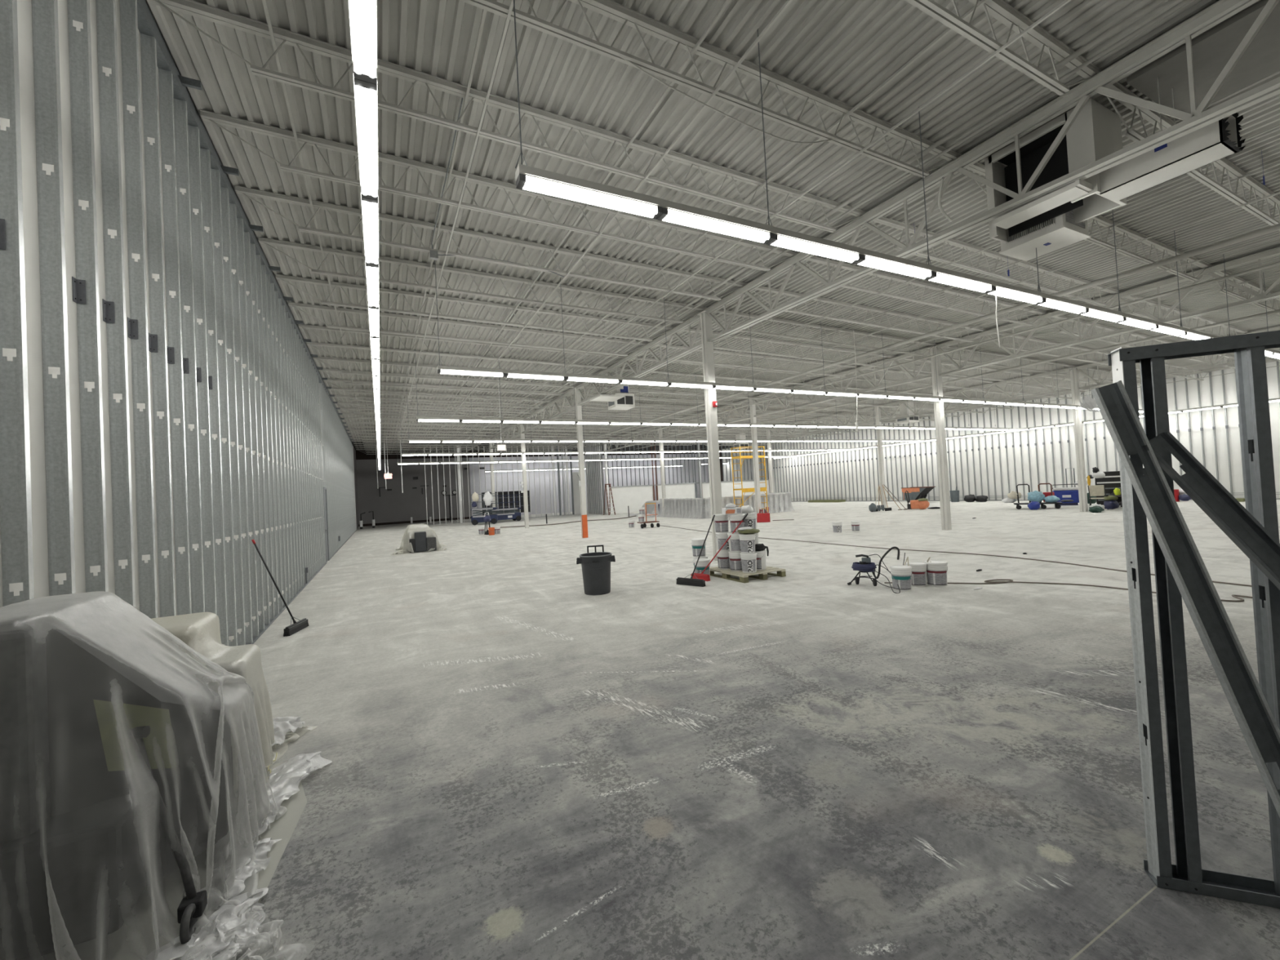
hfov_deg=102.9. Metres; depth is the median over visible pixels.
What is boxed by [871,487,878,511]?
push broom
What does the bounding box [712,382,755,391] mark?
strip light
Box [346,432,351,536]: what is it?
stud
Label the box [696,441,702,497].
steel column
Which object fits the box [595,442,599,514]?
stud
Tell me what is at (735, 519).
plastic bucket
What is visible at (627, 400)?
grille
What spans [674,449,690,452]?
strip light
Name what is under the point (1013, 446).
stud
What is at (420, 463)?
strip light
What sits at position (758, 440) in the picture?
strip light
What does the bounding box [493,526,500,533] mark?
plastic bucket
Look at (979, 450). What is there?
stud
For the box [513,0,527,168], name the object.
rod
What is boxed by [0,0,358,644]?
wall
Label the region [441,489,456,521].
work light
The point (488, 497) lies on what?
sheet
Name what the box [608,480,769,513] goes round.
wall
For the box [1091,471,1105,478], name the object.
helmet
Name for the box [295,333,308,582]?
stud
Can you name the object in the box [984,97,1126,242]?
hvac unit
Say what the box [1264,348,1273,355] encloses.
strip light
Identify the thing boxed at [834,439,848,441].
strip light
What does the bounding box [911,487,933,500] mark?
tub
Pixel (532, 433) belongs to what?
joist
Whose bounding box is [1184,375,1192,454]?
stud
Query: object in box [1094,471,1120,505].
tool chest
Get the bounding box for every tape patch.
[620,386,628,392]
[1154,142,1167,152]
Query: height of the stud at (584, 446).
5.900 m
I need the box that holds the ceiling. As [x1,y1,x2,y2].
[145,0,1279,451]
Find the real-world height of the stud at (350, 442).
6.020 m
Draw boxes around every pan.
[589,394,624,401]
[991,179,1093,229]
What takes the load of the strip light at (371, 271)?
hanging from the rod
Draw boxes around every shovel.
[876,484,880,511]
[879,486,884,511]
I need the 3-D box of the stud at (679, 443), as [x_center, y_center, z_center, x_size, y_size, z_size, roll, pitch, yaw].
[3.544,-1.593,44.528,0.041,3.750,0.092,-2,-1,-27]
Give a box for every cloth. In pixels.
[471,492,479,501]
[1089,503,1102,507]
[1103,495,1118,500]
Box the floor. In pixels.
[235,499,1279,959]
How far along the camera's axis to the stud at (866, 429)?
39.06 m
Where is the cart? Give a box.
[637,502,659,528]
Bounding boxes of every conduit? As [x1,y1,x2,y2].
[375,444,377,488]
[383,440,386,488]
[400,440,403,493]
[794,492,1276,498]
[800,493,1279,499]
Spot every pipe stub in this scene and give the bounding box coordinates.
[360,512,364,528]
[368,511,374,528]
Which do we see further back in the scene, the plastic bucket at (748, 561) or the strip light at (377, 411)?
the strip light at (377, 411)
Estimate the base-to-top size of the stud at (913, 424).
5.740 m
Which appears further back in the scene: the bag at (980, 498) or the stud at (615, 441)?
the stud at (615, 441)
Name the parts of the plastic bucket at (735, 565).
lid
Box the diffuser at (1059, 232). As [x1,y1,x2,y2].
[999,209,1091,261]
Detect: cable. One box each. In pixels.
[431,97,462,248]
[438,254,564,276]
[622,57,834,143]
[853,329,857,422]
[937,177,952,222]
[995,292,999,346]
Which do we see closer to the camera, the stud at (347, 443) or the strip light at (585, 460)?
the stud at (347, 443)
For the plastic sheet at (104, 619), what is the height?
1.424 m
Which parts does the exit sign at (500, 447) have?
stem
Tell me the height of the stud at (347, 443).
6.020 m
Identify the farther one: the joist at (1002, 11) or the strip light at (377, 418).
the strip light at (377, 418)
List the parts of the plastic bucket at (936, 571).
label panel, lid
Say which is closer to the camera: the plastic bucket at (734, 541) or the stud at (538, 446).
the plastic bucket at (734, 541)
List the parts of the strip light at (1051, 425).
strip light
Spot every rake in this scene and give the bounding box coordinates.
[883,486,902,510]
[884,484,906,510]
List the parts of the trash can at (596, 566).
handle, dolly handle, panel, handle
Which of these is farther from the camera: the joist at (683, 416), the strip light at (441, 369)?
the joist at (683, 416)
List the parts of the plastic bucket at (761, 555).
lid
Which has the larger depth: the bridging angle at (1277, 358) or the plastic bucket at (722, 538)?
the bridging angle at (1277, 358)
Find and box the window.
[481,490,530,515]
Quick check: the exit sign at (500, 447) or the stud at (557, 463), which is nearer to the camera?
the exit sign at (500, 447)
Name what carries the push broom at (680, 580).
on the floor
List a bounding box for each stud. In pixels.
[0,0,34,606]
[31,0,75,595]
[66,0,108,592]
[96,0,135,607]
[119,0,157,618]
[140,33,176,617]
[158,68,191,615]
[173,98,204,613]
[187,124,217,614]
[200,147,228,645]
[210,168,237,646]
[220,186,245,645]
[229,203,252,643]
[236,217,258,636]
[244,231,264,630]
[249,243,270,624]
[255,254,274,619]
[261,264,279,614]
[266,274,283,609]
[269,282,286,605]
[273,290,289,602]
[277,297,293,598]
[280,305,296,595]
[284,311,298,591]
[287,317,302,589]
[289,323,304,586]
[293,328,306,584]
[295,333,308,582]
[297,338,311,579]
[300,343,312,577]
[302,347,314,575]
[305,351,315,573]
[306,355,317,572]
[308,359,319,569]
[311,362,320,568]
[312,365,322,567]
[314,368,324,565]
[315,372,324,564]
[316,374,326,562]
[319,382,329,559]
[321,385,330,557]
[323,387,331,556]
[324,390,332,555]
[325,391,333,555]
[327,394,334,553]
[328,395,335,552]
[328,398,336,551]
[329,400,337,551]
[330,401,337,550]
[331,403,338,549]
[332,405,338,548]
[333,407,339,547]
[333,408,340,546]
[334,409,341,546]
[335,411,342,546]
[336,413,342,542]
[337,414,342,544]
[337,417,343,543]
[337,417,344,543]
[338,417,344,542]
[339,419,345,542]
[340,422,346,541]
[340,423,345,535]
[341,422,346,540]
[342,425,347,539]
[342,426,346,537]
[342,426,347,534]
[343,427,348,532]
[343,433,348,538]
[344,430,349,530]
[344,431,349,537]
[345,431,350,537]
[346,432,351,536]
[346,434,351,535]
[346,442,350,530]
[346,443,351,531]
[347,436,352,533]
[347,437,351,524]
[347,445,351,533]
[348,438,353,533]
[348,440,352,527]
[349,440,353,523]
[349,444,353,531]
[350,441,354,520]
[350,442,354,528]
[350,449,354,532]
[351,443,355,526]
[351,444,355,526]
[351,447,355,530]
[351,448,355,531]
[351,453,355,519]
[352,454,355,519]
[423,447,427,524]
[430,446,434,524]
[435,446,439,524]
[442,447,446,523]
[448,446,452,523]
[454,448,458,522]
[460,446,464,522]
[466,448,470,521]
[471,446,475,515]
[477,446,481,513]
[483,445,487,515]
[494,448,498,508]
[500,451,504,513]
[506,446,509,507]
[511,446,515,507]
[516,446,520,512]
[527,446,531,517]
[532,446,536,515]
[537,446,542,516]
[542,446,546,514]
[547,446,551,515]
[552,446,557,515]
[558,446,562,515]
[563,446,567,515]
[584,446,589,513]
[586,444,591,513]
[587,444,592,513]
[589,444,594,514]
[591,443,595,514]
[592,443,597,514]
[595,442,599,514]
[596,442,601,514]
[598,442,603,514]
[606,443,608,485]
[610,440,613,486]
[615,440,618,486]
[619,440,622,485]
[624,443,627,485]
[628,443,631,485]
[633,440,636,485]
[637,440,640,484]
[641,443,644,484]
[646,443,648,484]
[654,443,657,484]
[662,444,666,484]
[666,443,670,484]
[671,443,674,483]
[675,441,678,483]
[679,443,682,483]
[683,442,686,483]
[687,442,689,482]
[690,441,693,482]
[702,441,705,482]
[706,441,709,481]
[720,441,724,480]
[724,441,727,480]
[728,441,731,480]
[731,442,734,480]
[735,442,738,480]
[742,448,745,479]
[746,442,748,479]
[749,442,751,479]
[759,442,762,479]
[765,443,768,479]
[772,442,776,493]
[775,442,778,492]
[777,442,782,492]
[781,442,785,492]
[783,441,787,493]
[786,441,791,501]
[790,438,794,501]
[792,438,797,501]
[795,438,800,501]
[799,436,804,501]
[802,437,807,501]
[805,436,810,500]
[808,436,813,498]
[812,435,817,498]
[815,434,820,499]
[819,434,824,499]
[822,434,827,499]
[826,432,831,499]
[830,431,835,499]
[833,431,839,499]
[837,431,842,499]
[841,430,846,501]
[844,429,850,501]
[848,429,854,501]
[853,428,858,501]
[857,429,862,501]
[861,430,866,500]
[866,429,871,501]
[870,429,875,501]
[874,429,879,500]
[883,423,889,501]
[888,422,893,499]
[893,422,898,500]
[897,423,903,500]
[902,423,907,487]
[907,423,912,487]
[912,423,918,486]
[917,422,923,486]
[923,417,929,501]
[928,416,935,500]
[933,415,939,498]
[945,413,951,490]
[951,413,957,490]
[957,412,964,501]
[963,412,969,494]
[969,409,976,498]
[975,408,982,495]
[982,408,990,500]
[989,407,996,500]
[995,405,1003,499]
[1002,404,1010,493]
[1009,404,1017,500]
[1017,405,1025,500]
[1024,405,1032,491]
[1032,400,1039,488]
[1040,398,1048,492]
[1048,398,1056,488]
[1056,395,1064,487]
[1064,395,1072,487]
[1082,392,1089,475]
[1091,392,1098,468]
[1102,417,1107,471]
[1113,442,1117,471]
[1140,382,1144,431]
[1173,377,1182,475]
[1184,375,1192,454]
[1196,373,1205,467]
[1208,371,1218,480]
[1221,369,1233,496]
[1234,368,1244,497]
[1275,360,1279,404]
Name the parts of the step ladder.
rail, rail, rail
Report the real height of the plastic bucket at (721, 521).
0.362 m
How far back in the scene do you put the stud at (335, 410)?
22.14 m
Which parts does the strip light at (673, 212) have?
hanger rod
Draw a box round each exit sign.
[383,435,392,479]
[497,378,506,450]
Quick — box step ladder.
[603,484,615,515]
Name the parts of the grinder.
handle, tank, motor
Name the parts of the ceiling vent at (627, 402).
casing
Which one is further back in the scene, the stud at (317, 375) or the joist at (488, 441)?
the joist at (488, 441)
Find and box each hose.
[500,515,635,528]
[662,525,1251,586]
[871,546,899,578]
[884,578,1252,601]
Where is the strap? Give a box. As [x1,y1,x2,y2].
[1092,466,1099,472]
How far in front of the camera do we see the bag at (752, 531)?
9.54 m
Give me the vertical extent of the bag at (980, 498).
0.401 m
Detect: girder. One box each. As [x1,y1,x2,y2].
[489,422,520,448]
[521,388,575,433]
[576,314,702,405]
[604,426,658,451]
[661,399,750,438]
[704,0,1279,342]
[752,347,932,417]
[768,406,875,439]
[879,368,1071,422]
[937,247,1279,375]
[1076,326,1279,389]
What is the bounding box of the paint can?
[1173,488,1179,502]
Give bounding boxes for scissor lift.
[470,493,497,524]
[487,494,520,522]
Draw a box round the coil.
[868,502,876,511]
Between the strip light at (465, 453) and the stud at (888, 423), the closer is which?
the strip light at (465, 453)
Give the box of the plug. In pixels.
[855,422,857,431]
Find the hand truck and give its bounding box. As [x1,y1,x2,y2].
[1065,467,1075,487]
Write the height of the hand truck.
1.654 m
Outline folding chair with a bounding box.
[1088,484,1106,509]
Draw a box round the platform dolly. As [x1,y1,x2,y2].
[1013,483,1062,509]
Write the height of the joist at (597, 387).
0.564 m
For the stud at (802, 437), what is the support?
on the baseboard at (1276, 498)
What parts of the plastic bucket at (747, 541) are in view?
lid, label panel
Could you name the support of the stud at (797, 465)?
on the baseboard at (1276, 498)
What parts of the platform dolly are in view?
hoop handle, hoop handle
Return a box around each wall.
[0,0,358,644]
[355,450,708,524]
[572,472,581,514]
[585,440,605,514]
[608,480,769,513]
[671,493,788,518]
[708,360,1279,501]
[718,442,723,481]
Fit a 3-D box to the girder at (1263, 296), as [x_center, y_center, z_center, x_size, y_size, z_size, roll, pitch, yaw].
[11.665,-4.029,12.470,0.250,0.976,8.907,-2,-1,-27]
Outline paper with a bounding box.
[30,762,306,959]
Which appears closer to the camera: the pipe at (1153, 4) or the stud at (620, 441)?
the pipe at (1153, 4)
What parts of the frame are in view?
corner plate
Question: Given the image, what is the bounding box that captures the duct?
[1099,76,1245,201]
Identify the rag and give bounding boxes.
[1113,488,1120,495]
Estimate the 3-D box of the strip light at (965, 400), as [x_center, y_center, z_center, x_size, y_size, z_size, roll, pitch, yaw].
[10.963,-2.603,16.803,1.220,0.126,0.120,-2,-1,-27]
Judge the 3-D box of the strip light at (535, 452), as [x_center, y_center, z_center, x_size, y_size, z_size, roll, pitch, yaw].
[-5.958,-1.508,28.543,1.220,0.126,0.120,-2,-1,-27]
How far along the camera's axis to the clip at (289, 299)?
10.56 m
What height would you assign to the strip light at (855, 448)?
0.126 m
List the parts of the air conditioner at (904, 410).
casing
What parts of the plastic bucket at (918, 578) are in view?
lid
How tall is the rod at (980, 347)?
1.989 m
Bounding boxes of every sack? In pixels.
[1001,497,1016,502]
[1007,491,1022,498]
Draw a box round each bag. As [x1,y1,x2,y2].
[725,502,735,507]
[737,526,752,530]
[737,528,759,533]
[740,505,753,513]
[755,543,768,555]
[964,494,975,502]
[975,495,987,502]
[1027,501,1040,510]
[1044,495,1060,502]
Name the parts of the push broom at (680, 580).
handle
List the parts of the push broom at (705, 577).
handle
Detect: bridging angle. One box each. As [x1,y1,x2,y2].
[262,0,367,443]
[393,9,486,442]
[395,0,515,448]
[423,0,731,441]
[426,0,792,448]
[455,0,987,441]
[457,0,1071,447]
[508,283,848,443]
[512,124,1279,448]
[539,191,1279,448]
[540,161,1279,443]
[565,235,1279,448]
[612,273,1279,444]
[665,327,1279,448]
[703,357,1234,448]
[722,358,1278,448]
[733,365,1279,449]
[794,291,1279,406]
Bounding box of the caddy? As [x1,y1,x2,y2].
[756,506,770,522]
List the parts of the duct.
casing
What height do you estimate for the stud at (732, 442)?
3.750 m
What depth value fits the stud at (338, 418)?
23.56 m
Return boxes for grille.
[608,401,613,406]
[617,395,633,404]
[897,417,906,422]
[909,416,918,420]
[1006,217,1055,244]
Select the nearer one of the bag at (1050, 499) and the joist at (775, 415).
the bag at (1050, 499)
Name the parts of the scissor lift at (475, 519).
guard rail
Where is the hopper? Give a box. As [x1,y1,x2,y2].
[901,486,935,502]
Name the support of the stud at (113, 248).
on the baseboard at (255, 638)
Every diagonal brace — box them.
[1090,380,1279,817]
[1142,431,1279,590]
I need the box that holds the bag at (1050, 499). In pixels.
[1044,495,1060,502]
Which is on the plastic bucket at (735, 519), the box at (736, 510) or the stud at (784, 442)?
the box at (736, 510)
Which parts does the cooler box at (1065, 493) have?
handle, lid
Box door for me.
[323,487,328,561]
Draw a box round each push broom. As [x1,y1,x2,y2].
[251,539,309,636]
[675,514,715,586]
[690,513,748,581]
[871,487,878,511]
[882,484,891,511]
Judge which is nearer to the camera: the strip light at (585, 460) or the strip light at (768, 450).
the strip light at (768, 450)
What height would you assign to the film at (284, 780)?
0.076 m
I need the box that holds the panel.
[1126,0,1279,113]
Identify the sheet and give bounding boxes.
[0,591,315,959]
[151,612,317,817]
[390,523,446,555]
[483,491,493,506]
[626,500,659,517]
[657,492,794,519]
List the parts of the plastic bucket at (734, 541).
lid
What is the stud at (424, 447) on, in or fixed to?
on the floor
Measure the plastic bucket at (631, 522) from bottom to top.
0.344 m
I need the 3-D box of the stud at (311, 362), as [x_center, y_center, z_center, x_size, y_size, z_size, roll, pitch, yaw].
[-9.362,-0.444,14.685,0.092,6.020,0.041,-2,-1,-27]
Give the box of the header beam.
[608,479,768,488]
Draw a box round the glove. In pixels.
[1087,475,1090,485]
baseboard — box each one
[245,529,356,644]
[358,516,471,526]
[432,514,572,524]
[791,497,1279,502]
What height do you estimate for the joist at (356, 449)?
0.563 m
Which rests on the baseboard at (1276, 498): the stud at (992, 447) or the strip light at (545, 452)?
the stud at (992, 447)
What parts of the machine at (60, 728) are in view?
panel, bar knob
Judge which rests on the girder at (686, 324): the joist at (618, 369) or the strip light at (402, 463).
the joist at (618, 369)
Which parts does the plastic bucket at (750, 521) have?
label panel, lid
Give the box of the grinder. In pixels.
[905,490,940,509]
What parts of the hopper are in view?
worn panel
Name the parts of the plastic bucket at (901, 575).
lid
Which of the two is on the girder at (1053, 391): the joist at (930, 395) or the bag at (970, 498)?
the joist at (930, 395)
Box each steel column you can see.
[455,445,462,523]
[488,440,495,513]
[520,422,528,528]
[573,386,588,537]
[603,440,609,514]
[657,425,666,513]
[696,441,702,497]
[697,310,722,560]
[748,399,761,513]
[766,429,773,493]
[875,406,886,507]
[927,345,951,529]
[1068,367,1088,511]
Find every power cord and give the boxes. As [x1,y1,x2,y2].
[868,552,905,570]
[874,564,900,593]
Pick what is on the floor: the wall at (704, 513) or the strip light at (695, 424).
the wall at (704, 513)
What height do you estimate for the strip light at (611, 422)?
0.126 m
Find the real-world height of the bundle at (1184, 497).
0.304 m
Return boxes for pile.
[808,499,845,502]
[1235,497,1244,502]
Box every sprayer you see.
[483,512,490,534]
[847,554,877,586]
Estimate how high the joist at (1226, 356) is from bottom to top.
0.553 m
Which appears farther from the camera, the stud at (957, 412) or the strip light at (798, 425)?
the stud at (957, 412)
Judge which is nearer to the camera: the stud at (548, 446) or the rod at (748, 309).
the rod at (748, 309)
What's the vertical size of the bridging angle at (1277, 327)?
0.022 m
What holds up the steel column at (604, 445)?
on the floor
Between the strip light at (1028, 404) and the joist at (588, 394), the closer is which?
the strip light at (1028, 404)
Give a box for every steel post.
[551,446,555,515]
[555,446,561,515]
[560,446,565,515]
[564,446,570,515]
[568,446,574,515]
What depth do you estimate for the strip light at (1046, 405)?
18.96 m
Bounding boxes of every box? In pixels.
[305,567,308,583]
[429,249,438,260]
[721,506,742,515]
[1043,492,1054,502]
[1052,484,1079,505]
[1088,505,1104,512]
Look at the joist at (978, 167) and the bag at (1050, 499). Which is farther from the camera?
the bag at (1050, 499)
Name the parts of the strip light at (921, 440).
strip light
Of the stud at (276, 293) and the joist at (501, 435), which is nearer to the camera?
the stud at (276, 293)
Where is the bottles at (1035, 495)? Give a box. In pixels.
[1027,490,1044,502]
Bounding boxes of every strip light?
[348,0,377,199]
[360,192,378,266]
[364,257,379,307]
[368,303,379,337]
[369,333,379,359]
[371,359,379,376]
[372,373,379,389]
[373,386,379,399]
[373,397,380,408]
[374,406,380,416]
[375,416,380,422]
[375,422,380,428]
[376,428,380,433]
[397,462,418,464]
[400,453,427,455]
[408,439,441,442]
[416,417,461,422]
[418,462,439,464]
[427,453,453,455]
[437,365,505,377]
[440,461,460,463]
[441,439,472,442]
[453,452,477,455]
[460,417,502,422]
[460,461,479,463]
[472,439,502,442]
[477,452,500,454]
[480,460,498,462]
[498,460,516,462]
[500,452,523,454]
[501,418,540,423]
[502,439,531,442]
[504,369,566,380]
[515,164,662,219]
[516,460,534,462]
[522,451,544,454]
[531,439,558,442]
[534,459,551,462]
[539,418,576,423]
[544,451,564,453]
[551,459,568,461]
[558,439,584,442]
[564,373,620,383]
[564,451,585,453]
[576,419,609,424]
[583,439,608,442]
[584,451,604,453]
[584,458,600,461]
[600,458,615,460]
[604,450,622,453]
[608,420,641,424]
[608,439,632,442]
[615,457,630,460]
[618,377,669,386]
[622,450,640,453]
[630,457,644,460]
[631,439,654,442]
[640,450,657,453]
[641,421,671,425]
[644,457,658,459]
[653,439,676,442]
[657,28,773,244]
[657,450,674,453]
[667,379,714,388]
[671,421,699,426]
[671,457,685,459]
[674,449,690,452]
[675,439,697,442]
[690,449,706,452]
[697,422,725,426]
[697,439,706,442]
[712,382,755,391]
[718,439,735,441]
[725,422,751,426]
[735,439,751,441]
[750,422,774,426]
[752,385,792,392]
[757,439,771,441]
[764,448,777,451]
[766,226,862,263]
[771,439,787,441]
[773,423,796,426]
[776,448,790,451]
[787,439,804,441]
[791,387,826,395]
[796,423,817,427]
[804,439,819,441]
[817,424,838,427]
[819,439,834,441]
[823,389,857,396]
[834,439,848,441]
[838,424,855,427]
[848,439,862,441]
[849,447,863,449]
[853,248,934,279]
[855,391,887,398]
[857,425,875,428]
[862,439,875,441]
[862,445,877,448]
[875,425,893,428]
[875,439,888,441]
[884,393,914,399]
[888,439,902,441]
[892,441,907,444]
[893,426,910,428]
[902,439,913,441]
[907,440,924,443]
[908,426,926,429]
[911,395,939,400]
[924,426,935,429]
[925,266,994,293]
[937,396,963,402]
[945,426,955,429]
[946,435,962,439]
[955,426,970,430]
[961,398,985,403]
[961,432,982,437]
[968,427,983,430]
[982,399,1005,404]
[982,430,1004,435]
[983,427,996,430]
[985,280,1044,304]
[996,427,1008,430]
[1004,400,1025,405]
[1025,401,1044,406]
[1028,424,1054,429]
[1036,293,1087,314]
[1041,403,1061,407]
[1054,421,1082,426]
[1057,404,1076,408]
[1079,303,1124,322]
[1082,418,1104,423]
[1116,313,1157,329]
[1149,321,1186,336]
[1178,328,1212,340]
[1182,404,1222,412]
[1221,403,1237,407]
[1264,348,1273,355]
[1266,350,1279,359]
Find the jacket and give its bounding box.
[471,501,476,506]
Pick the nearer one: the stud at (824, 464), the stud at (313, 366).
the stud at (313, 366)
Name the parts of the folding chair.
backrest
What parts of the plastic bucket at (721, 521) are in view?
lid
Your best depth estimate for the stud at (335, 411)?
22.49 m
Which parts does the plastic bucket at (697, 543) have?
lid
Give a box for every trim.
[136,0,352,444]
[352,445,356,529]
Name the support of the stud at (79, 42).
on the baseboard at (255, 638)
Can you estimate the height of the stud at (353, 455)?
6.020 m
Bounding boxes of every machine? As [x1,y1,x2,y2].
[0,619,234,959]
[408,531,436,552]
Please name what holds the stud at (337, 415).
on the baseboard at (255, 638)
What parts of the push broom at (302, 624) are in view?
handle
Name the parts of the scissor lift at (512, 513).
guard rail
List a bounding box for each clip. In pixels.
[0,218,5,249]
[71,276,86,304]
[102,298,115,323]
[127,317,137,339]
[148,333,157,352]
[166,346,174,364]
[177,75,201,90]
[182,357,189,373]
[196,367,201,382]
[208,375,212,389]
[220,165,239,175]
[248,224,263,231]
[267,265,280,271]
[282,296,293,301]
[293,320,302,324]
[302,338,311,342]
[310,354,317,357]
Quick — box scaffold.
[730,446,768,512]
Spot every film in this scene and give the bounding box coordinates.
[137,934,193,959]
[182,887,268,959]
[195,837,281,910]
[204,751,332,867]
[271,715,304,746]
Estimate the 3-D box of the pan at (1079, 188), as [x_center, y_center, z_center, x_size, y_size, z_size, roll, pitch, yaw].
[5.007,-3.424,6.373,0.360,0.080,0.940,-2,-1,-27]
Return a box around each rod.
[414,352,419,416]
[435,265,442,365]
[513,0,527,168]
[560,277,567,373]
[663,297,670,379]
[748,309,755,384]
[820,320,826,389]
[881,333,886,392]
[918,106,931,265]
[933,339,938,394]
[979,346,984,398]
[1035,248,1040,292]
[1111,209,1121,311]
[1173,230,1182,327]
[1222,253,1230,336]
[1262,272,1268,331]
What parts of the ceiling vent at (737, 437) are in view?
casing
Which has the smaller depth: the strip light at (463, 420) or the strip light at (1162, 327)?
the strip light at (1162, 327)
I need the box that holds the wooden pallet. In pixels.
[710,565,786,582]
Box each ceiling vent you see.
[607,382,635,410]
[733,433,748,448]
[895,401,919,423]
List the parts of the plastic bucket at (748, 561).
lid, label panel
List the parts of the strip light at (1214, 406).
strip light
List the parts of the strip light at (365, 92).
strip light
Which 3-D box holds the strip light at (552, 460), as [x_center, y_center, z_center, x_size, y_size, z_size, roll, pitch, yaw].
[-5.627,-1.371,35.934,1.220,0.126,0.120,-2,-1,-27]
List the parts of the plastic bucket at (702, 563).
lid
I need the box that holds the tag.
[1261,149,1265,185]
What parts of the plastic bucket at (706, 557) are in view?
lid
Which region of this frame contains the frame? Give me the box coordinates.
[1107,330,1279,908]
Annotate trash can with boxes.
[576,544,615,595]
[949,486,959,502]
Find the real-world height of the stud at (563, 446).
5.900 m
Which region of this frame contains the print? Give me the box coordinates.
[725,509,735,513]
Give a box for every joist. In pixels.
[146,0,866,232]
[200,109,799,271]
[235,185,747,300]
[258,236,707,323]
[275,274,675,341]
[288,302,648,355]
[298,324,626,368]
[306,342,605,374]
[313,356,583,387]
[319,368,577,395]
[324,378,564,402]
[327,387,554,408]
[333,395,544,413]
[336,401,536,418]
[340,408,528,421]
[342,413,514,426]
[344,417,515,430]
[346,422,507,433]
[347,426,502,435]
[349,429,497,439]
[351,432,494,441]
[351,435,490,444]
[352,440,483,448]
[353,438,477,445]
[353,443,479,449]
[354,444,475,451]
[355,447,456,453]
[355,448,462,454]
[459,0,961,177]
[473,449,568,454]
[474,447,573,452]
[476,445,577,451]
[480,444,584,449]
[483,442,591,448]
[488,440,594,446]
[495,437,599,444]
[497,435,613,441]
[505,432,617,439]
[511,429,628,438]
[512,426,639,435]
[524,422,649,432]
[528,422,653,430]
[533,414,672,426]
[542,410,685,422]
[551,404,700,419]
[560,399,705,415]
[572,393,733,410]
[582,386,752,404]
[600,382,772,399]
[612,368,797,392]
[613,436,706,444]
[613,443,693,445]
[631,356,826,385]
[635,431,727,439]
[639,429,742,437]
[649,426,751,435]
[653,343,858,377]
[663,423,768,432]
[673,419,777,430]
[680,328,894,367]
[685,415,799,426]
[700,411,817,423]
[705,441,764,446]
[712,309,937,355]
[718,438,776,444]
[720,407,835,420]
[720,436,792,442]
[732,434,804,439]
[737,402,855,416]
[742,431,813,439]
[752,285,987,342]
[753,396,879,412]
[756,429,831,436]
[772,426,848,434]
[777,392,903,407]
[787,426,858,431]
[800,420,882,429]
[803,384,929,402]
[804,255,1047,326]
[817,417,897,426]
[826,375,961,396]
[836,413,921,423]
[857,408,934,420]
[858,366,995,391]
[871,216,1120,306]
[879,404,966,417]
[894,355,1033,383]
[904,0,1102,96]
[906,400,992,413]
[929,395,1015,408]
[935,343,1076,375]
[961,388,1050,403]
[965,161,1211,281]
[986,328,1110,364]
[995,381,1084,399]
[1033,373,1108,391]
[1047,311,1174,347]
[1075,364,1141,386]
[1102,70,1279,231]
[1120,290,1248,337]
[1135,362,1209,380]
[1187,353,1235,368]
[1210,264,1279,315]
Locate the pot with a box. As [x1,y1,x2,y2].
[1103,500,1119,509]
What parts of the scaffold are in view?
guard rail, rail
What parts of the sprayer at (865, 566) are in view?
carry handle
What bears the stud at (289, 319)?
on the baseboard at (255, 638)
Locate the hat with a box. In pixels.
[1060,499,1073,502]
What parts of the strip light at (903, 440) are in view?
strip light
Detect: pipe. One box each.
[481,0,1164,438]
[485,0,1191,438]
[565,223,1279,447]
[590,261,1279,448]
[642,309,1279,448]
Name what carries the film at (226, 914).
on the paper
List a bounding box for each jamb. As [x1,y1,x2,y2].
[650,443,654,500]
[653,443,657,500]
[693,441,697,498]
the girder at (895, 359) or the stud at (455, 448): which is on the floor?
the stud at (455, 448)
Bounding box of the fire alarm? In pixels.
[712,400,717,407]
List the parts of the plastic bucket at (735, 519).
lid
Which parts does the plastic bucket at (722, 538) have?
lid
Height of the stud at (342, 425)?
6.020 m
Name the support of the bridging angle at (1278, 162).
attached to the joist
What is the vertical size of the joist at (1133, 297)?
0.564 m
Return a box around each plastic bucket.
[478,526,484,534]
[488,527,494,535]
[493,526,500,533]
[628,520,634,528]
[637,514,644,522]
[639,506,644,514]
[690,537,706,557]
[693,555,707,573]
[694,558,710,577]
[712,513,728,533]
[715,531,730,551]
[715,550,730,568]
[727,532,741,552]
[728,513,744,533]
[728,551,742,571]
[738,533,755,553]
[740,551,756,573]
[744,512,757,528]
[755,533,758,544]
[755,550,766,569]
[831,521,841,533]
[850,520,859,531]
[889,564,911,591]
[906,561,927,586]
[924,560,947,586]
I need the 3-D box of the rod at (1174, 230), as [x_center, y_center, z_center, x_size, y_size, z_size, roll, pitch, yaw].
[9.886,-3.788,9.382,0.108,1.989,0.010,-2,-1,-27]

